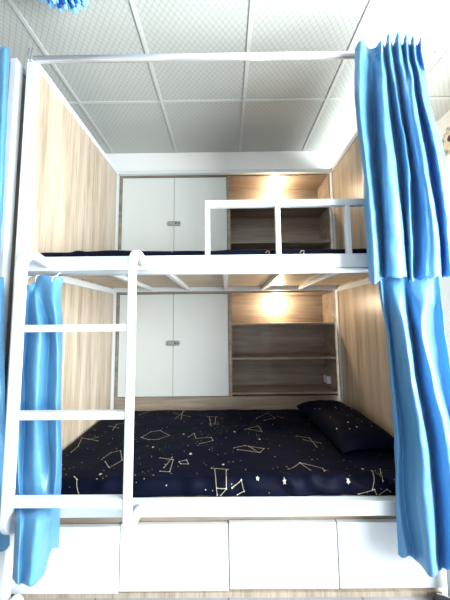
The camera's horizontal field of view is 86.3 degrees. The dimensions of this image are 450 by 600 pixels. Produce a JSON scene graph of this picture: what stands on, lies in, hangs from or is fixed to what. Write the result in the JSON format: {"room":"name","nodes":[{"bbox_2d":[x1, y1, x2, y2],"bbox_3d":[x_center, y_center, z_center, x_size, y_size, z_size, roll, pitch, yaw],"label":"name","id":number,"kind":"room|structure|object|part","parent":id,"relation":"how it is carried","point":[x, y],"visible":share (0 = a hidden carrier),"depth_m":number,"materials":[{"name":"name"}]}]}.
{"room":"dormitory","nodes":[
{"label":"dormitory","id":0,"kind":"room"},
{"bbox_2d":[0,0,449,153],"bbox_3d":[-0.393,-1.595,0.348,4.450,0.056,4.600,-1,-5,0],"label":"ceiling","id":1,"kind":"structure","parent":0,"point":[276,105],"depth_m":1.52,"materials":[{"name":"tile"}]},
{"bbox_2d":[40,0,89,14],"bbox_3d":[-0.729,-1.413,0.950,0.403,0.244,0.396,2,-5,-29],"label":"pompom","id":2,"kind":"object","parent":1,"relation":"hanging from","point":[65,4],"visible":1,"depth_m":1.10,"materials":[{"name":"blue"}]},
{"bbox_2d":[11,588,447,599],"bbox_3d":[-0.363,1.297,0.114,4.450,0.060,4.600,-1,-5,0],"label":"floor","id":3,"kind":"structure","parent":0,"point":[444,590],"depth_m":1.08,"materials":[{"name":"grey tile"}]},
{"bbox_2d":[10,594,23,599],"bbox_3d":[-0.907,1.308,0.943,0.066,0.062,0.250,-1,-5,0],"label":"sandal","id":4,"kind":"object","parent":3,"relation":"on","point":[16,596],"visible":1,"depth_m":1.04,"materials":[{"name":"white leather"}]},
{"bbox_2d":[11,516,446,598],"bbox_3d":[0.015,1.182,1.524,1.998,0.390,0.863,-1,-5,0],"label":"drawers","id":5,"kind":"object","parent":3,"relation":"on","point":[261,556],"visible":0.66,"depth_m":1.09,"materials":[{"name":"white laminate"},{"name":"oak"}]},
{"bbox_3d":[-0.735,1.188,1.104,0.501,0.281,0.018,-1,-5,0],"label":"drawer","id":6,"kind":"part","parent":5,"relation":"part of","materials":[{"name":"white wood"}]},
{"bbox_3d":[-0.233,1.175,1.102,0.496,0.280,0.018,-1,-5,0],"label":"drawer","id":7,"kind":"part","parent":5,"relation":"part of","materials":[{"name":"white wood"}]},
{"bbox_2d":[0,56,449,599],"bbox_3d":[0.005,0.079,1.608,2.000,2.603,0.986,-1,-5,0],"label":"bunk bed","id":8,"kind":"object","parent":5,"relation":"on","point":[68,201],"visible":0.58,"depth_m":1.49,"materials":[{"name":"white metal"}]},
{"bbox_3d":[-0.978,0.051,1.142,0.039,2.603,0.042,-1,-5,0],"label":"post","id":9,"kind":"part","parent":8,"relation":"part of","materials":[{"name":"white metal"}]},
{"bbox_3d":[-0.970,0.424,1.585,0.016,1.029,0.902,-1,-5,0],"label":"panel","id":10,"kind":"part","parent":8,"relation":"part of","materials":[{"name":"brown wood"}]},
{"bbox_2d":[0,250,146,534],"bbox_3d":[-0.604,0.355,1.012,0.484,1.142,0.165,-1,-5,0],"label":"ladder","id":11,"kind":"object","parent":8,"relation":"attached to","point":[9,500],"visible":0.92,"depth_m":0.93,"materials":[{"name":"white metal"}]},
{"bbox_3d":[-0.833,0.357,1.013,0.026,1.142,0.165,-1,-5,0],"label":"rail","id":12,"kind":"part","parent":11,"relation":"part of","materials":[{"name":"white metal"}]},
{"bbox_3d":[-0.375,0.352,1.011,0.026,1.142,0.165,-1,-5,0],"label":"rail","id":13,"kind":"part","parent":11,"relation":"part of","materials":[{"name":"white metal"}]},
{"bbox_3d":[-0.981,-0.650,1.672,0.016,1.045,0.902,-1,-5,0],"label":"panel","id":14,"kind":"part","parent":8,"relation":"part of","materials":[{"name":"brown wood"}]},
{"bbox_3d":[-0.978,-0.109,1.628,0.035,0.040,0.902,-1,-5,0],"label":"rail","id":15,"kind":"part","parent":8,"relation":"part of","materials":[{"name":"white metal"}]},
{"bbox_3d":[-0.989,-1.189,1.716,0.035,0.036,0.902,-1,-5,0],"label":"rail","id":16,"kind":"part","parent":8,"relation":"part of","materials":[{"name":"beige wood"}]},
{"bbox_3d":[-0.973,0.127,2.083,0.039,2.603,0.042,-1,-5,0],"label":"post","id":17,"kind":"part","parent":8,"relation":"part of","materials":[{"name":"white metal"}]},
{"bbox_2d":[27,268,367,275],"bbox_3d":[0.001,-0.133,1.130,1.921,0.024,0.024,-1,-5,0],"label":"curtain rod","id":18,"kind":"object","parent":8,"relation":"attached to","point":[306,270],"visible":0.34,"depth_m":1.12,"materials":[{"name":"white metal"}]},
{"bbox_2d":[12,273,63,586],"bbox_3d":[-0.772,0.462,1.009,0.326,1.191,0.159,-4,-6,40],"label":"curtain","id":19,"kind":"object","parent":18,"relation":"hanging from","point":[39,452],"visible":0.81,"depth_m":1.02,"materials":[{"name":"blue fabric"}]},
{"bbox_2d":[378,276,449,576],"bbox_3d":[0.855,0.494,1.005,0.299,1.272,0.132,0,-5,-3],"label":"curtain","id":20,"kind":"object","parent":18,"relation":"hanging from","point":[419,363],"visible":0.98,"depth_m":1.00,"materials":[{"name":"blue fabric"}]},
{"bbox_2d":[40,248,366,256],"bbox_3d":[0.002,-0.194,1.625,1.914,0.066,0.895,-1,-5,0],"label":"mattress","id":21,"kind":"object","parent":8,"relation":"on","point":[360,250],"visible":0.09,"depth_m":1.19,"materials":[{"name":"blue fabric"}]},
{"bbox_3d":[-0.006,-1.162,2.184,1.922,0.030,0.034,-1,-5,0],"label":"rail","id":22,"kind":"part","parent":8,"relation":"part of","materials":[{"name":"white metal"}]},
{"bbox_3d":[0.005,-0.097,2.099,1.922,0.038,0.032,-1,-5,0],"label":"rail","id":23,"kind":"part","parent":8,"relation":"part of","materials":[{"name":"white metal"}]},
{"bbox_2d":[61,409,395,496],"bbox_3d":[0.013,0.888,1.532,1.914,0.097,0.925,-1,-5,0],"label":"mattress","id":24,"kind":"object","parent":8,"relation":"on","point":[231,452],"visible":0.8,"depth_m":1.26,"materials":[{"name":"blue fabric"}]},
{"bbox_2d":[296,400,393,452],"bbox_3d":[0.777,0.799,1.628,0.360,0.122,0.700,0,-5,-4],"label":"pillow","id":25,"kind":"object","parent":24,"relation":"on","point":[346,427],"visible":1,"depth_m":1.43,"materials":[{"name":"black fabric"}]},
{"bbox_2d":[27,48,439,63],"bbox_3d":[0.036,-1.252,1.224,2.076,0.085,0.037,-1,-5,0],"label":"curtain rod","id":26,"kind":"object","parent":8,"relation":"attached to","point":[301,55],"visible":0.93,"depth_m":1.22,"materials":[{"name":"silver metal"}]},
{"bbox_3d":[-0.011,-1.242,1.226,1.921,0.031,0.031,-1,-5,0],"label":"rod","id":27,"kind":"part","parent":26,"relation":"part of","materials":[{"name":"silver metal"}]},
{"bbox_2d":[354,32,449,283],"bbox_3d":[0.813,-0.665,1.088,0.433,1.206,0.139,-1,-5,0],"label":"curtain","id":28,"kind":"object","parent":26,"relation":"hanging from","point":[406,191],"visible":1,"depth_m":1.06,"materials":[{"name":"blue fabric"}]},
{"bbox_3d":[0.429,-0.474,1.176,1.056,0.032,0.028,-1,-5,0],"label":"guard rail","id":29,"kind":"part","parent":8,"relation":"part of","materials":[{"name":"white metal"}]},
{"bbox_3d":[0.988,0.106,2.075,0.039,2.603,0.042,-1,-5,0],"label":"post","id":30,"kind":"part","parent":8,"relation":"part of","materials":[{"name":"white metal"}]},
{"bbox_3d":[0.972,-1.210,1.708,0.035,0.036,0.902,-1,-5,0],"label":"rail","id":31,"kind":"part","parent":8,"relation":"part of","materials":[{"name":"white metal"}]},
{"bbox_3d":[0.975,-0.671,1.664,0.016,1.045,0.902,-1,-5,0],"label":"panel","id":32,"kind":"part","parent":8,"relation":"part of","materials":[{"name":"brown wood"}]},
{"bbox_3d":[0.983,-0.130,1.620,0.035,0.040,0.902,-1,-5,0],"label":"rail","id":33,"kind":"part","parent":8,"relation":"part of","materials":[{"name":"white metal"}]},
{"bbox_3d":[0.986,0.404,1.577,0.016,1.029,0.902,-1,-5,0],"label":"panel","id":34,"kind":"part","parent":8,"relation":"part of","materials":[{"name":"brown wood"}]},
{"bbox_3d":[0.983,0.030,1.134,0.039,2.603,0.042,-1,-5,0],"label":"post","id":35,"kind":"part","parent":8,"relation":"part of","materials":[{"name":"white metal"}]},
{"bbox_3d":[0.266,1.164,1.101,0.492,0.279,0.018,-1,-5,0],"label":"drawer","id":36,"kind":"part","parent":5,"relation":"part of","materials":[{"name":"white wood"}]},
{"bbox_3d":[0.765,1.158,1.099,0.494,0.278,0.018,-1,-5,0],"label":"drawer","id":37,"kind":"part","parent":5,"relation":"part of","materials":[{"name":"white wood"}]},
{"bbox_2d":[433,592,449,599],"bbox_3d":[0.936,1.274,0.937,0.072,0.091,0.260,-1,-5,0],"label":"shoe","id":38,"kind":"object","parent":3,"relation":"on","point":[437,596],"visible":1,"depth_m":1.03,"materials":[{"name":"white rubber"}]},
{"bbox_3d":[-1.686,1.201,1.531,1.396,0.388,0.863,-1,-5,0],"label":"cabinet","id":39,"kind":"object","parent":3,"relation":"on","visible":0},
{"bbox_2d":[0,58,25,410],"bbox_3d":[-1.721,0.102,1.615,1.348,2.593,0.986,-1,-5,0],"label":"bunk bed","id":40,"kind":"object","parent":39,"relation":"on","point":[17,75],"visible":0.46,"depth_m":1.19,"materials":[{"name":"white metal"}]},
{"bbox_2d":[0,46,8,248],"bbox_3d":[-1.164,-0.714,1.129,0.279,1.107,0.058,-1,-5,0],"label":"curtain","id":41,"kind":"object","parent":40,"relation":"hanging from","point":[4,51],"visible":1,"depth_m":1.13,"materials":[{"name":"blue fabric"}]},
{"bbox_2d":[0,277,9,551],"bbox_3d":[-1.081,0.471,1.033,0.330,1.163,0.060,0,-5,-2],"label":"curtain","id":42,"kind":"object","parent":40,"relation":"hanging from","point":[4,539],"visible":0.62,"depth_m":1.05,"materials":[{"name":"blue fabric"}]},
{"bbox_2d":[436,110,449,188],"bbox_3d":[1.796,-0.180,0.172,0.100,2.850,4.500,-1,-5,0],"label":"wall","id":43,"kind":"structure","parent":0,"point":[443,122],"depth_m":1.89,"materials":[{"name":"white paint"}]},
{"bbox_2d":[442,127,449,156],"bbox_3d":[1.717,-1.217,1.815,0.052,0.232,0.209,-1,-5,0],"label":"dried flower","id":44,"kind":"object","parent":43,"relation":"attached to","point":[447,140],"visible":0.65,"depth_m":1.85,"materials":[{"name":"beige plant"}]},
{"bbox_3d":[-0.367,0.029,2.474,4.450,2.850,0.100,-1,-5,0],"label":"wall","id":45,"kind":"structure","parent":0,"visible":0},
{"bbox_2d":[106,150,342,170],"bbox_3d":[-0.431,-1.286,2.410,4.350,0.238,0.240,-1,-5,0],"label":"trim","id":46,"kind":"structure","parent":45,"relation":"attached to","point":[266,159],"depth_m":2.29,"materials":[{"name":"white paint"}]},
{"bbox_2d":[118,174,332,250],"bbox_3d":[-0.001,-0.637,2.302,1.954,1.052,0.271,-1,-5,0],"label":"storage cabinet","id":47,"kind":"object","parent":45,"relation":"attached to","point":[157,213],"visible":0.62,"depth_m":2.22,"materials":[{"name":"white wood"}]},
{"bbox_3d":[-0.705,-0.659,2.195,0.476,0.943,0.018,-1,-5,0],"label":"door","id":48,"kind":"part","parent":47,"relation":"part of","materials":[{"name":"white wood"}]},
{"bbox_3d":[-0.223,-0.664,2.193,0.480,0.943,0.018,-1,-5,0],"label":"door","id":49,"kind":"part","parent":47,"relation":"part of","materials":[{"name":"white wood"}]},
{"bbox_2d":[230,207,327,218],"bbox_3d":[0.499,-0.851,2.317,0.902,0.016,0.244,-1,-5,0],"label":"shelf","id":50,"kind":"object","parent":47,"relation":"attached to","point":[308,212],"depth_m":2.33,"materials":[{"name":"brown wood"}]},
{"bbox_2d":[231,240,330,249],"bbox_3d":[0.503,-0.516,2.290,0.902,0.016,0.244,-1,-5,0],"label":"shelf","id":51,"kind":"object","parent":47,"relation":"attached to","point":[321,244],"depth_m":2.23,"materials":[{"name":"brown wood"}]},
{"bbox_2d":[114,290,339,410],"bbox_3d":[0.011,0.484,2.211,1.954,1.132,0.271,-1,-5,0],"label":"storage cabinet","id":52,"kind":"object","parent":45,"relation":"attached to","point":[205,350],"visible":0.91,"depth_m":2.12,"materials":[{"name":"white wood"}]},
{"bbox_3d":[-0.694,0.393,2.110,0.476,0.884,0.018,-1,-5,0],"label":"door","id":53,"kind":"part","parent":52,"relation":"part of","materials":[{"name":"white wood"}]},
{"bbox_3d":[-0.212,0.388,2.108,0.480,0.884,0.018,-1,-5,0],"label":"door","id":54,"kind":"part","parent":52,"relation":"part of","materials":[{"name":"white wood"}]},
{"bbox_2d":[232,322,333,324],"bbox_3d":[0.510,0.220,2.231,0.902,0.016,0.244,-1,-5,0],"label":"shelf","id":55,"kind":"object","parent":52,"relation":"attached to","point":[233,323],"depth_m":2.11,"materials":[{"name":"brown wood"}]},
{"bbox_2d":[232,353,335,359],"bbox_3d":[0.513,0.517,2.206,0.902,0.016,0.244,-1,-5,0],"label":"shelf","id":56,"kind":"object","parent":52,"relation":"attached to","point":[235,356],"depth_m":2.15,"materials":[{"name":"brown wood"}]},
{"bbox_2d":[232,384,337,394],"bbox_3d":[0.516,0.810,2.183,0.902,0.016,0.244,-1,-5,0],"label":"shelf","id":57,"kind":"object","parent":52,"relation":"attached to","point":[237,389],"depth_m":2.14,"materials":[{"name":"brown wood"}]},
{"bbox_2d":[323,374,330,383],"bbox_3d":[0.948,0.735,2.232,0.038,0.067,0.085,-1,-5,0],"label":"power outlet","id":58,"kind":"object","parent":52,"relation":"attached to","point":[326,378],"visible":1,"depth_m":2.20,"materials":[{"name":"white plastic"}]}
]}

